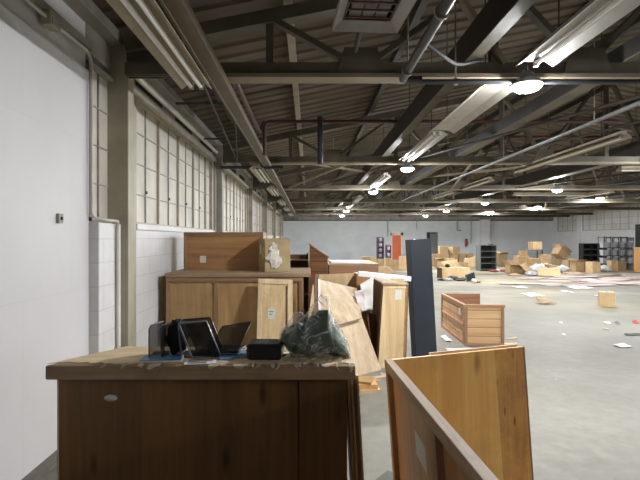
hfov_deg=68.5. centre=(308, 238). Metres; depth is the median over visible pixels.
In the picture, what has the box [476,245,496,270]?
bookcase
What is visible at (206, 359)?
paper
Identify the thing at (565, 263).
cardboard box
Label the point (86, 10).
trim
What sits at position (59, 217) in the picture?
switch box
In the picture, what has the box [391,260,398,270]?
cardboard box
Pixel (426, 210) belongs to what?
rod
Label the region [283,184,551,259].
wall
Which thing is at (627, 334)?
scrap
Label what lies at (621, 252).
storage bin
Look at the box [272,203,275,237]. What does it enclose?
pillar
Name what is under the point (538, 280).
loose sheet
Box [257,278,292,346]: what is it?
door
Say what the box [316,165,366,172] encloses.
rod
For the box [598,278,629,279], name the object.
loose sheet
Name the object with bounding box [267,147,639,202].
roof truss
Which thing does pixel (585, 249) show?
shelf unit
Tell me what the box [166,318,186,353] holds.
pouch
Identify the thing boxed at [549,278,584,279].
loose sheet
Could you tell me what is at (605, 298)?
cardboard box
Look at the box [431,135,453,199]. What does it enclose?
strip light
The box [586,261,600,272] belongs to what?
cardboard box
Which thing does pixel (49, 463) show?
baseboard
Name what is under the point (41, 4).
trim
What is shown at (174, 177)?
window
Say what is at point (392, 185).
roof truss
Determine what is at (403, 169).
diffuser
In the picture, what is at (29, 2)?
conduit
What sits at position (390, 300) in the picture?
base cabinet
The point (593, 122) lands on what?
conduit
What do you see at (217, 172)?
pillar
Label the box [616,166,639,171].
strip light
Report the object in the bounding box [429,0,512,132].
strip light
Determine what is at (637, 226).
shelf unit
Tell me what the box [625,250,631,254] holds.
storage bin
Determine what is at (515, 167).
rod
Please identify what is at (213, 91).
ceiling beam
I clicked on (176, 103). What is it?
pipe
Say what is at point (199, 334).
file sorter
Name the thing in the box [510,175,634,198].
ceiling beam
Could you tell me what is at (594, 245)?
shelf unit
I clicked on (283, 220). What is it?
trim
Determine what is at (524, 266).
carton
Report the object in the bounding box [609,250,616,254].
storage bin
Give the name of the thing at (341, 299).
plywood sheet
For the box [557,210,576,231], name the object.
window
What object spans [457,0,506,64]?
rod
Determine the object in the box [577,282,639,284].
loose sheet
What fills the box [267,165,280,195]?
strip light
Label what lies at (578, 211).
pillar
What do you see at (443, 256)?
cardboard box
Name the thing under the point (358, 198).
strip light
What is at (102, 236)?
pilaster
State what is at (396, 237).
door
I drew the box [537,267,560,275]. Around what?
carton
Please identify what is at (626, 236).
wire rack
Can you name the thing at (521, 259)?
cardboard box
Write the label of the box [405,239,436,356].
panel
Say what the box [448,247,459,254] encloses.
cardboard box
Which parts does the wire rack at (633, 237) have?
post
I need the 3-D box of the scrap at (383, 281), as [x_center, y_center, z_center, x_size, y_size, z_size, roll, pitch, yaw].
[1.005,0.537,5.884,0.186,0.028,0.083,0,0,3]
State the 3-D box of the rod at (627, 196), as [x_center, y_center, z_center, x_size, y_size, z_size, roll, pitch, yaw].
[11.785,-1.524,16.515,0.023,0.034,5.552,0,0,-30]
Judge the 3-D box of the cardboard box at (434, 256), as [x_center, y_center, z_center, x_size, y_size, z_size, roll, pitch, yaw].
[7.368,1.230,27.200,0.431,0.740,0.405,0,0,-4]
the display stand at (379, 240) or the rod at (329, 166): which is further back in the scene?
the display stand at (379, 240)
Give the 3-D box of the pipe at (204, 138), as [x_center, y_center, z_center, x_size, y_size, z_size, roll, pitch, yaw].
[-1.225,-1.620,7.600,0.950,0.032,0.030,0,0,0]
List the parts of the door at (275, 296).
panel, rail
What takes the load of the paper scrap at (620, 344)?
on the floor
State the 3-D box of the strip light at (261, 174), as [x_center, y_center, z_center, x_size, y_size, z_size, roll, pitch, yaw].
[-0.983,-1.746,9.850,0.265,0.888,2.200,0,0,0]
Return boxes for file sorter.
[148,317,220,357]
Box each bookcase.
[290,247,309,323]
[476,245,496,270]
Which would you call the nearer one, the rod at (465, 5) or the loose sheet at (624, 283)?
the rod at (465, 5)
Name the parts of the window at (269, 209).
pane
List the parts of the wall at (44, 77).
board panel, eave panel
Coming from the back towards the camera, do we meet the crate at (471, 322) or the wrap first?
the crate at (471, 322)
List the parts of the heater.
casing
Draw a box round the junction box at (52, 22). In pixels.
[41,10,60,30]
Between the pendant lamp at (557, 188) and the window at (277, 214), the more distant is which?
the window at (277, 214)
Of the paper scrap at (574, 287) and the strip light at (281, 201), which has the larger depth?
the strip light at (281, 201)
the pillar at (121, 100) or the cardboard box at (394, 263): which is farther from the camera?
the cardboard box at (394, 263)
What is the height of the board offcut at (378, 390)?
0.035 m
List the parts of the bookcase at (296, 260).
shelf, panel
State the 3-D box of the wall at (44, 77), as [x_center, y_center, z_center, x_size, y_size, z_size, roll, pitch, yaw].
[-1.980,-0.210,15.700,0.300,3.620,37.400,0,0,0]
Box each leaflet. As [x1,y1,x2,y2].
[184,358,216,364]
[212,357,237,362]
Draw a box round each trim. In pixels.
[31,0,92,50]
[63,0,275,202]
[134,86,283,217]
[136,224,283,237]
[283,212,553,219]
[283,220,552,220]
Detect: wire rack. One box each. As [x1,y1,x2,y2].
[598,236,610,264]
[611,237,618,260]
[613,236,626,268]
[621,237,633,268]
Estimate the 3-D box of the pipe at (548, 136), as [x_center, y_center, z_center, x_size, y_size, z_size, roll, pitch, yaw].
[9.100,-2.989,9.800,9.800,1.833,0.067,0,0,0]
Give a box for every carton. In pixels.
[378,266,394,273]
[441,259,461,266]
[464,256,475,267]
[520,262,532,271]
[536,297,554,303]
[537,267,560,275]
[563,272,583,273]
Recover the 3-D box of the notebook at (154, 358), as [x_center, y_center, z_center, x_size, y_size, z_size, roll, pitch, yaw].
[-0.727,0.594,2.332,0.197,0.012,0.107,0,0,-6]
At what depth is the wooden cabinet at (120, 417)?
2.29 m
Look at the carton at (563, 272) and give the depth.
21.40 m
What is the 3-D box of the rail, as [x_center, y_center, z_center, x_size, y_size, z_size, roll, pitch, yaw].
[-0.805,-1.417,17.050,0.130,0.085,32.500,0,0,0]
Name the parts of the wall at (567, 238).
eave panel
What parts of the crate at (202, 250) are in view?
rail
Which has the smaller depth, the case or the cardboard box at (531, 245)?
the case
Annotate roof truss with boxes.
[123,0,639,83]
[222,84,639,164]
[253,114,639,189]
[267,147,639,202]
[276,165,639,209]
[281,178,592,214]
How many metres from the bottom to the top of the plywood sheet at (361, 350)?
0.704 m
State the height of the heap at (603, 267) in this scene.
0.337 m
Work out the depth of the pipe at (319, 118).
7.52 m
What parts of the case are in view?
panel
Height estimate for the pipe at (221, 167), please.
0.060 m
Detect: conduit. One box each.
[24,0,118,346]
[135,79,217,153]
[402,37,639,200]
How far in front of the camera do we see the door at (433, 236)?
33.70 m
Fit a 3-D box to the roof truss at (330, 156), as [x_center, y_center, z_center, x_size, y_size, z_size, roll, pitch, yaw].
[7.810,-2.595,9.210,19.004,2.260,0.180,0,0,0]
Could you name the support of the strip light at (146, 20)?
hanging from the ceiling
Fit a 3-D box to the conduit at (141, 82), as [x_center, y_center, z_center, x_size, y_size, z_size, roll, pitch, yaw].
[-1.770,-1.660,6.800,0.057,0.060,4.400,0,0,0]
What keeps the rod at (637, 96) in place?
attached to the roof truss at (365, 66)
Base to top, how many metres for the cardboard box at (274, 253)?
0.426 m
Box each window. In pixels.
[85,60,112,222]
[136,98,212,229]
[223,169,246,231]
[253,194,262,231]
[267,205,272,235]
[276,212,278,235]
[281,216,282,236]
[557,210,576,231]
[582,203,639,230]
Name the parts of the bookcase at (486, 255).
panel, panel, panel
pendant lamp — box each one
[369,188,377,193]
[401,161,413,171]
[511,65,542,92]
[552,184,562,191]
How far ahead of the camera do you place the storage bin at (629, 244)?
25.28 m
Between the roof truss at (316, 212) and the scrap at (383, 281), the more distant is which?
the roof truss at (316, 212)
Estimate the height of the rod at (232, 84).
0.031 m
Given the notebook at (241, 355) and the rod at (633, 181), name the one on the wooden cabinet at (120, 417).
the notebook at (241, 355)
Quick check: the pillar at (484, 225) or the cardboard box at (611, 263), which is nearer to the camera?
the cardboard box at (611, 263)
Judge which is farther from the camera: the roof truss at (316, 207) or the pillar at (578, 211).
the pillar at (578, 211)
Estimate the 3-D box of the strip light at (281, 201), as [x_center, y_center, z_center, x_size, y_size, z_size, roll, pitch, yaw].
[-0.983,-1.746,17.450,0.265,0.888,2.100,0,0,0]
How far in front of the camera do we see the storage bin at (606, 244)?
25.28 m
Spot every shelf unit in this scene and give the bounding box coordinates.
[579,243,591,261]
[592,243,599,261]
[635,224,639,246]
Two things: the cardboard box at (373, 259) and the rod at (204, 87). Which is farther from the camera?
the cardboard box at (373, 259)
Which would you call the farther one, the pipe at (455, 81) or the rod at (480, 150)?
the rod at (480, 150)
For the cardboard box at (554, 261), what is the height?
0.521 m
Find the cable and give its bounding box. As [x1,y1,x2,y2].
[427,44,483,65]
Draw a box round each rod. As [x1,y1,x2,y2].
[203,84,237,161]
[232,84,237,159]
[288,165,345,187]
[308,165,388,188]
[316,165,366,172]
[393,210,435,213]
[416,95,639,158]
[425,166,521,177]
[438,190,546,200]
[450,149,482,190]
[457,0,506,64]
[494,120,639,159]
[513,203,605,208]
[515,172,639,187]
[555,192,639,200]
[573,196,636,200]
[575,181,639,188]
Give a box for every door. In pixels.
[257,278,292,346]
[391,232,402,259]
[426,232,437,253]
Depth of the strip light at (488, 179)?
12.14 m
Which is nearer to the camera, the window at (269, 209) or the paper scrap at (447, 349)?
the paper scrap at (447, 349)
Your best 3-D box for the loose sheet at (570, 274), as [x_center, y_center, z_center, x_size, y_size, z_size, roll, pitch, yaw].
[12.195,1.550,20.626,1.434,0.025,0.367,0,0,14]
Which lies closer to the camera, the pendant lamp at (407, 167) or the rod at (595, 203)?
the pendant lamp at (407, 167)
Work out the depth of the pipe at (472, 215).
30.46 m
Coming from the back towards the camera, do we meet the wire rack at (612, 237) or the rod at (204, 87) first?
the wire rack at (612, 237)
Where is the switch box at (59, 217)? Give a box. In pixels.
[56,213,62,222]
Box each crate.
[184,232,265,269]
[385,344,533,479]
[441,293,504,344]
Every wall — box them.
[0,0,282,479]
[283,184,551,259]
[552,203,634,268]
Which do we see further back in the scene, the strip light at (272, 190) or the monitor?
the monitor
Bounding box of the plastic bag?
[279,308,350,357]
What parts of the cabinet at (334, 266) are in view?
rail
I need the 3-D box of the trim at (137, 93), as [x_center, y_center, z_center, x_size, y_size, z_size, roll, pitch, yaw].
[-1.820,-1.530,19.075,0.060,0.080,29.050,0,0,0]
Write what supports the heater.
hanging from the ceiling
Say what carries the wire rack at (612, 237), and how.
on the floor
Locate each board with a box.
[308,285,313,318]
[314,273,354,314]
[366,312,375,353]
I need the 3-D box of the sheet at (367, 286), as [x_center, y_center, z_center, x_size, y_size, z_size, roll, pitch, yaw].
[0.735,0.690,5.993,0.170,0.422,0.050,0,0,0]
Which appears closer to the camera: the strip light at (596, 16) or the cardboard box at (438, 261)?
the strip light at (596, 16)
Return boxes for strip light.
[106,0,211,89]
[249,163,272,182]
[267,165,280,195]
[277,177,286,205]
[345,174,353,208]
[352,195,362,202]
[368,125,390,187]
[399,51,446,160]
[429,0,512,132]
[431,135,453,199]
[459,177,494,189]
[510,32,631,172]
[512,133,586,195]
[516,0,639,66]
[565,167,614,199]
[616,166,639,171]
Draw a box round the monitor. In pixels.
[465,272,475,281]
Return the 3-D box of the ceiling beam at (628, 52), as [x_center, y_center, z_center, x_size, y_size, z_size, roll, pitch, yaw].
[2.930,-1.692,15.300,0.170,0.177,36.600,0,0,0]
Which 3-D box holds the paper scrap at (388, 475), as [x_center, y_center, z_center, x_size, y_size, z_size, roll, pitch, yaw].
[0.529,1.594,3.085,0.162,0.012,0.242,0,0,38]
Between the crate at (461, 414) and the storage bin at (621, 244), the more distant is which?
the storage bin at (621, 244)
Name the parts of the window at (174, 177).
glazing rail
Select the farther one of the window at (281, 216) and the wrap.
the window at (281, 216)
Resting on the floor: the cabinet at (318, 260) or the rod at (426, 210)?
the cabinet at (318, 260)
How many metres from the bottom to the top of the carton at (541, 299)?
0.143 m
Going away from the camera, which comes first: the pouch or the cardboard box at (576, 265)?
the pouch
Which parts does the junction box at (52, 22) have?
plate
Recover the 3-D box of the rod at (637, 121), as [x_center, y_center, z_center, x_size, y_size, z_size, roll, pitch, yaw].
[4.235,-1.560,6.775,0.035,0.047,4.992,0,0,-15]
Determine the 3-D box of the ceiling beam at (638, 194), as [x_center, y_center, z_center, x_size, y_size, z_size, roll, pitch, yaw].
[13.600,-1.752,15.300,0.240,0.297,36.600,0,0,0]
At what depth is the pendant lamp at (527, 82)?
4.09 m
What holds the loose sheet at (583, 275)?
on the floor
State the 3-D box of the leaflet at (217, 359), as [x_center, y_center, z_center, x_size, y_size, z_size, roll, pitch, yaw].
[-0.430,0.599,2.335,0.140,0.002,0.090,0,0,23]
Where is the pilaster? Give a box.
[89,222,120,353]
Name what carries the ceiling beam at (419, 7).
attached to the ceiling
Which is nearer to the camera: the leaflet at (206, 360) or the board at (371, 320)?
the leaflet at (206, 360)
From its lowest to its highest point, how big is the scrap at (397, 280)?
0.038 m
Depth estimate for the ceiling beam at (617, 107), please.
15.28 m
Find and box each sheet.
[317,279,361,325]
[335,318,380,375]
[360,277,372,309]
[498,282,562,284]
[538,280,583,281]
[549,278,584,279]
[553,275,603,277]
[562,284,614,285]
[570,274,604,274]
[577,279,623,281]
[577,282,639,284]
[590,281,639,282]
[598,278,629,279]
[600,277,639,278]
[615,282,639,284]
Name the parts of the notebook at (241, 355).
printed panel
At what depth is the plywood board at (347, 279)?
6.60 m
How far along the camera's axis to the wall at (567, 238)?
29.15 m
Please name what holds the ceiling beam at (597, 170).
attached to the ceiling
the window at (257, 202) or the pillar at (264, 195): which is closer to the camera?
the window at (257, 202)
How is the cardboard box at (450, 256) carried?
on the floor
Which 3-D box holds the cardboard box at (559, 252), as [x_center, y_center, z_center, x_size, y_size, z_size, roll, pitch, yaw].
[13.763,0.715,25.650,0.920,0.881,0.749,0,0,-17]
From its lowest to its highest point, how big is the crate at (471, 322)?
0.610 m
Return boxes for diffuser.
[401,168,413,171]
[512,81,541,92]
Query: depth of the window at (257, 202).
17.04 m
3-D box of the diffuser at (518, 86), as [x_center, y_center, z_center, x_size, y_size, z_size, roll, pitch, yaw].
[1.930,-1.328,4.160,0.248,0.058,0.248,0,0,0]
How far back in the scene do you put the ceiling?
8.07 m
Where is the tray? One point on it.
(229, 338)
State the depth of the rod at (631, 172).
12.05 m
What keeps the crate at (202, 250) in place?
on the wooden cabinet at (229, 297)
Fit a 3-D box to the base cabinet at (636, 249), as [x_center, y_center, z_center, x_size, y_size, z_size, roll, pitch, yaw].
[16.486,1.005,22.900,0.960,1.190,0.660,0,0,0]
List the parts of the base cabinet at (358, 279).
drawer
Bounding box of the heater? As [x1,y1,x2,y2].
[332,0,416,52]
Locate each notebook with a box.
[139,355,183,362]
[218,350,246,359]
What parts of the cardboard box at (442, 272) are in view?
panel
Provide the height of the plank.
0.130 m
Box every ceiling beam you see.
[155,0,287,205]
[283,0,306,206]
[326,0,428,203]
[329,0,536,215]
[349,34,639,215]
[361,3,586,195]
[380,15,639,192]
[398,140,639,215]
[414,84,618,184]
[436,98,639,184]
[448,176,639,215]
[469,123,639,182]
[483,165,628,198]
[499,193,639,212]
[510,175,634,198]
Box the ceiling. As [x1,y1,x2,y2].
[92,0,639,206]
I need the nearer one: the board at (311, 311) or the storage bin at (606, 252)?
the board at (311, 311)
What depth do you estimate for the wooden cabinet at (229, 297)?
5.67 m
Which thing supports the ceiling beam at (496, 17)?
attached to the roof truss at (365, 66)
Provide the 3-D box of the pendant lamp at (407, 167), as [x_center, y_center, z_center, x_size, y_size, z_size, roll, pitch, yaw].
[1.910,-1.422,9.120,0.260,0.236,0.260,0,0,0]
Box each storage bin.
[599,242,608,247]
[599,250,608,254]
[600,258,608,262]
[609,242,616,247]
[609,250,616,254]
[617,242,624,247]
[617,250,624,254]
[625,242,631,247]
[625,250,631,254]
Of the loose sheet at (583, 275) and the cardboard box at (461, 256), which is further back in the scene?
the cardboard box at (461, 256)
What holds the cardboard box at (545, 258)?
on the floor
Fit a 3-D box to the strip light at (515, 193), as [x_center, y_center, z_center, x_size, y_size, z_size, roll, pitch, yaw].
[7.900,-2.509,15.400,2.400,2.194,0.200,0,0,0]
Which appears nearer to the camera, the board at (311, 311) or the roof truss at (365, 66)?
the roof truss at (365, 66)
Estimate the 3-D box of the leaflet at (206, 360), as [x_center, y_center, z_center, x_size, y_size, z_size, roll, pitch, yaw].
[-0.530,0.599,2.300,0.150,0.002,0.100,0,0,-9]
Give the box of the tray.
[215,321,251,354]
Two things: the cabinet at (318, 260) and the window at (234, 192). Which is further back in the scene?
the window at (234, 192)
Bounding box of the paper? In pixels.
[188,358,213,361]
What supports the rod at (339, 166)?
attached to the roof truss at (392, 185)
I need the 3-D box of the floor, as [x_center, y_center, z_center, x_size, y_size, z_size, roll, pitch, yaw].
[7.785,1.700,15.450,19.830,0.200,36.900,0,0,0]
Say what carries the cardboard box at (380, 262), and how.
on the floor
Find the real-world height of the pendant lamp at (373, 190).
0.236 m
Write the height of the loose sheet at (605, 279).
0.026 m
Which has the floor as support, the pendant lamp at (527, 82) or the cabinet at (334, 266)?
the cabinet at (334, 266)
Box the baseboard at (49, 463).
[21,450,56,479]
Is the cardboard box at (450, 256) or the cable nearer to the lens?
the cable
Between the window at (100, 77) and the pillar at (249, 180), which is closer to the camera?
the window at (100, 77)
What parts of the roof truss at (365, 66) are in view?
gusset plate, gusset plate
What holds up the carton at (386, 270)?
on the floor
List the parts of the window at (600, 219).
glazing rail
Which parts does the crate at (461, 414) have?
panel, rail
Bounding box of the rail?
[158,0,298,218]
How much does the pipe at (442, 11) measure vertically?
1.199 m
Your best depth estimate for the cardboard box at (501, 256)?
27.51 m
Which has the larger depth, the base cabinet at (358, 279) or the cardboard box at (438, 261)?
the cardboard box at (438, 261)
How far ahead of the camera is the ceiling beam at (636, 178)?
19.23 m
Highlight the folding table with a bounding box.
[520,249,542,257]
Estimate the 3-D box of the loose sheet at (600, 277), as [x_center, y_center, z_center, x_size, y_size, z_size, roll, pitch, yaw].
[12.956,1.583,19.164,1.954,0.025,0.677,0,0,-10]
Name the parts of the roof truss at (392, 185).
gusset plate, gusset plate, gusset plate, gusset plate, gusset plate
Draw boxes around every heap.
[524,271,537,275]
[529,264,544,270]
[557,265,571,272]
[601,265,611,271]
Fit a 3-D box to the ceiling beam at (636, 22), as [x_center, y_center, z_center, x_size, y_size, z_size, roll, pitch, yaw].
[4.970,-3.310,15.300,0.080,0.130,36.600,0,0,0]
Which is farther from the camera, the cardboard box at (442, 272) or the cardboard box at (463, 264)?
the cardboard box at (463, 264)
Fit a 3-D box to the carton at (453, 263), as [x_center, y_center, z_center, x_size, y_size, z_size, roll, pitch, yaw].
[7.373,1.322,24.168,1.000,0.538,0.566,0,0,-17]
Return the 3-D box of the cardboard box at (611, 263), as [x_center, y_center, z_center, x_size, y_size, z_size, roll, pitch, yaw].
[15.587,1.348,24.200,0.281,0.504,0.405,0,0,0]
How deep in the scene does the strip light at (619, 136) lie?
7.54 m
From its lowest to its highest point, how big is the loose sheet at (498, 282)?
0.022 m
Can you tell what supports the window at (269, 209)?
in the wall at (44, 77)
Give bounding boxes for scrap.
[376,470,392,479]
[382,280,396,282]
[390,279,403,281]
[441,335,451,340]
[446,348,469,350]
[520,293,542,295]
[561,285,595,288]
[613,343,631,346]
[624,333,639,335]
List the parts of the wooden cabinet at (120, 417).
panel, oval plate, panel, panel, panel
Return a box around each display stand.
[376,237,383,258]
[385,245,390,257]
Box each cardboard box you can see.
[259,238,289,271]
[370,257,376,262]
[377,259,383,266]
[384,258,390,267]
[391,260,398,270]
[399,256,405,269]
[432,254,440,266]
[435,258,444,268]
[437,267,469,277]
[438,246,447,253]
[441,254,448,266]
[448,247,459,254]
[449,255,457,259]
[458,253,465,261]
[459,262,467,266]
[466,253,472,257]
[497,252,508,265]
[504,260,524,273]
[513,256,529,263]
[518,251,526,255]
[528,242,541,248]
[528,258,540,265]
[538,254,550,263]
[544,264,557,267]
[551,244,571,259]
[551,258,564,266]
[562,261,569,267]
[567,258,585,271]
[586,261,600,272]
[598,291,614,306]
[607,260,616,269]
[615,261,625,270]
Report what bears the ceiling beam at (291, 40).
attached to the ceiling
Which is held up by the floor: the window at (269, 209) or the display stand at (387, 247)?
the display stand at (387, 247)
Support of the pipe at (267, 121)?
hanging from the rail
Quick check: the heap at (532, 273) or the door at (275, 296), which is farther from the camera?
the heap at (532, 273)
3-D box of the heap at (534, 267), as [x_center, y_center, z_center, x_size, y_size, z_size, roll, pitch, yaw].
[10.607,1.367,21.811,0.835,0.465,0.600,0,0,0]
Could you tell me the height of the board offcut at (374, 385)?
0.050 m
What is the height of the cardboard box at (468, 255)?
0.786 m
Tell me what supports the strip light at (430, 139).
hanging from the ceiling
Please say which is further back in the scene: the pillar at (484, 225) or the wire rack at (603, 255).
the pillar at (484, 225)
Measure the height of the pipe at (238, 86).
0.222 m
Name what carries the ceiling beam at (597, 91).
attached to the ceiling
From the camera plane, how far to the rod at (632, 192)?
16.75 m
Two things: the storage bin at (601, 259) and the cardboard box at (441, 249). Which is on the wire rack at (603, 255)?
the storage bin at (601, 259)
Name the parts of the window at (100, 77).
pane, glazing rail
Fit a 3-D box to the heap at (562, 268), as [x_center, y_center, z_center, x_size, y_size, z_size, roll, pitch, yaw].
[12.068,1.413,22.384,0.751,0.373,0.660,0,0,41]
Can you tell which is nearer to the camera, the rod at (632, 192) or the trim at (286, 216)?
the rod at (632, 192)
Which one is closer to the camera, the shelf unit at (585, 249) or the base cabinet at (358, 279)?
the base cabinet at (358, 279)
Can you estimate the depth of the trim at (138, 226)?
5.98 m
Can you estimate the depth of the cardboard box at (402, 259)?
24.60 m
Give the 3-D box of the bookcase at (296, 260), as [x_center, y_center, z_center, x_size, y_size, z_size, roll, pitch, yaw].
[-0.185,0.870,8.375,0.410,1.460,0.350,0,0,0]
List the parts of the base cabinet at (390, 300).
panel, panel, rail, panel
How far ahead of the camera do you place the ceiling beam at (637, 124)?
17.92 m
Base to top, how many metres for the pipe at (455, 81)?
1.703 m
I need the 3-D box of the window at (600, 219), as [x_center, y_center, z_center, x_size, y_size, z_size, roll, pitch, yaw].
[17.429,-1.210,27.050,0.082,1.380,5.700,0,0,0]
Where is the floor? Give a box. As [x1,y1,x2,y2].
[41,265,639,479]
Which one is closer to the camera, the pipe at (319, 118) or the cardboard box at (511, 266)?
the pipe at (319, 118)
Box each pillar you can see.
[103,44,135,346]
[213,145,222,231]
[247,178,252,231]
[263,194,266,237]
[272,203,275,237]
[279,209,280,237]
[479,220,489,244]
[577,210,580,259]
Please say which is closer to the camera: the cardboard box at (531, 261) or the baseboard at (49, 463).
the baseboard at (49, 463)
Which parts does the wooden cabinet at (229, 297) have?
panel, rail, lid, panel, panel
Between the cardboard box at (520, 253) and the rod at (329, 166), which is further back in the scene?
the cardboard box at (520, 253)
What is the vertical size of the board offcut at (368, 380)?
0.025 m
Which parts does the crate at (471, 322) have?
panel, rail, rail, panel, rail, rail, panel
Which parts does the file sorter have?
frame, panel, panel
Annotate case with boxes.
[245,339,283,359]
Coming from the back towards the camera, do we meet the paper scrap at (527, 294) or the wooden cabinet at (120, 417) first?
the paper scrap at (527, 294)
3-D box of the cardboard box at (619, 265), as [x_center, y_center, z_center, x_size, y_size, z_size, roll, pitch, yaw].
[15.862,1.356,24.049,0.430,0.488,0.505,0,0,0]
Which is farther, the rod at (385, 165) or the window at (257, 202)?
the window at (257, 202)
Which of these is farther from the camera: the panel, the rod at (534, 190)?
the rod at (534, 190)
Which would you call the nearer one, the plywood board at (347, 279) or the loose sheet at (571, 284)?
the plywood board at (347, 279)
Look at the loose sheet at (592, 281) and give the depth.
16.89 m
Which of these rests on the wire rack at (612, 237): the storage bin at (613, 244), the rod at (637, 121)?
the storage bin at (613, 244)
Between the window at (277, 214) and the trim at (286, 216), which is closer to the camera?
the window at (277, 214)
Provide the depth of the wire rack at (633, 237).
25.19 m
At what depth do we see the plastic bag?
2.35 m
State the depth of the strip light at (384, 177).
11.26 m
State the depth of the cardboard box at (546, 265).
22.14 m
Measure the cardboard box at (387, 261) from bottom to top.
0.672 m
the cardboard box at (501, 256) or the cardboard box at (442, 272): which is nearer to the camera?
the cardboard box at (442, 272)
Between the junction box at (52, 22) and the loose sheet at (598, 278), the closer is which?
the junction box at (52, 22)
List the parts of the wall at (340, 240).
flush panel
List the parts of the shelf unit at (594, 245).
panel, panel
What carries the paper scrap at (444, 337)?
on the floor
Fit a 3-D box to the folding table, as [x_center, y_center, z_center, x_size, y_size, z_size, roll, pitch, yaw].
[11.729,1.074,24.800,0.964,1.053,0.600,0,0,0]
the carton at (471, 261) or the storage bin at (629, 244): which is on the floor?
the carton at (471, 261)
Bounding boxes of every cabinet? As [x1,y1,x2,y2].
[46,346,363,479]
[165,268,310,346]
[309,243,328,309]
[328,260,378,312]
[354,272,369,337]
[371,278,408,367]
[633,247,639,271]
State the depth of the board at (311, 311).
5.45 m
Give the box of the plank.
[358,271,410,280]
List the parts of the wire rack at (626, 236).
post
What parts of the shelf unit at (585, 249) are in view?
panel, panel, panel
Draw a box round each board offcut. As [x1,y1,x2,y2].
[359,375,374,384]
[359,379,377,389]
[359,387,380,393]
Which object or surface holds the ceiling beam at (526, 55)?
attached to the ceiling
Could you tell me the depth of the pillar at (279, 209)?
28.57 m
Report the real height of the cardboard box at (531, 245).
0.402 m
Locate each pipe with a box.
[175,102,243,104]
[204,138,262,139]
[220,166,282,168]
[234,84,264,133]
[263,120,618,155]
[317,116,322,164]
[399,0,455,83]
[422,1,639,85]
[472,215,569,216]
[510,88,635,138]
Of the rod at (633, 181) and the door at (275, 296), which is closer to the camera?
the door at (275, 296)
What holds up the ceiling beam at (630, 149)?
attached to the roof truss at (365, 66)
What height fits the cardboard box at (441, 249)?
0.434 m
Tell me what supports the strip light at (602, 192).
hanging from the ceiling
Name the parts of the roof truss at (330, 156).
gusset plate, gusset plate, gusset plate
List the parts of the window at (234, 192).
glazing rail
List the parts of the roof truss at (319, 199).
gusset plate, gusset plate, gusset plate, gusset plate, gusset plate, gusset plate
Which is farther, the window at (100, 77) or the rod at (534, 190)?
the rod at (534, 190)
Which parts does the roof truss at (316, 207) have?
gusset plate, gusset plate, gusset plate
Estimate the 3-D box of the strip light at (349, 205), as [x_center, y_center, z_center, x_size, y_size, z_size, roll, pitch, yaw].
[1.740,-2.063,20.500,0.240,1.342,2.200,0,0,0]
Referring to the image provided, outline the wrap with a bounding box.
[354,290,366,311]

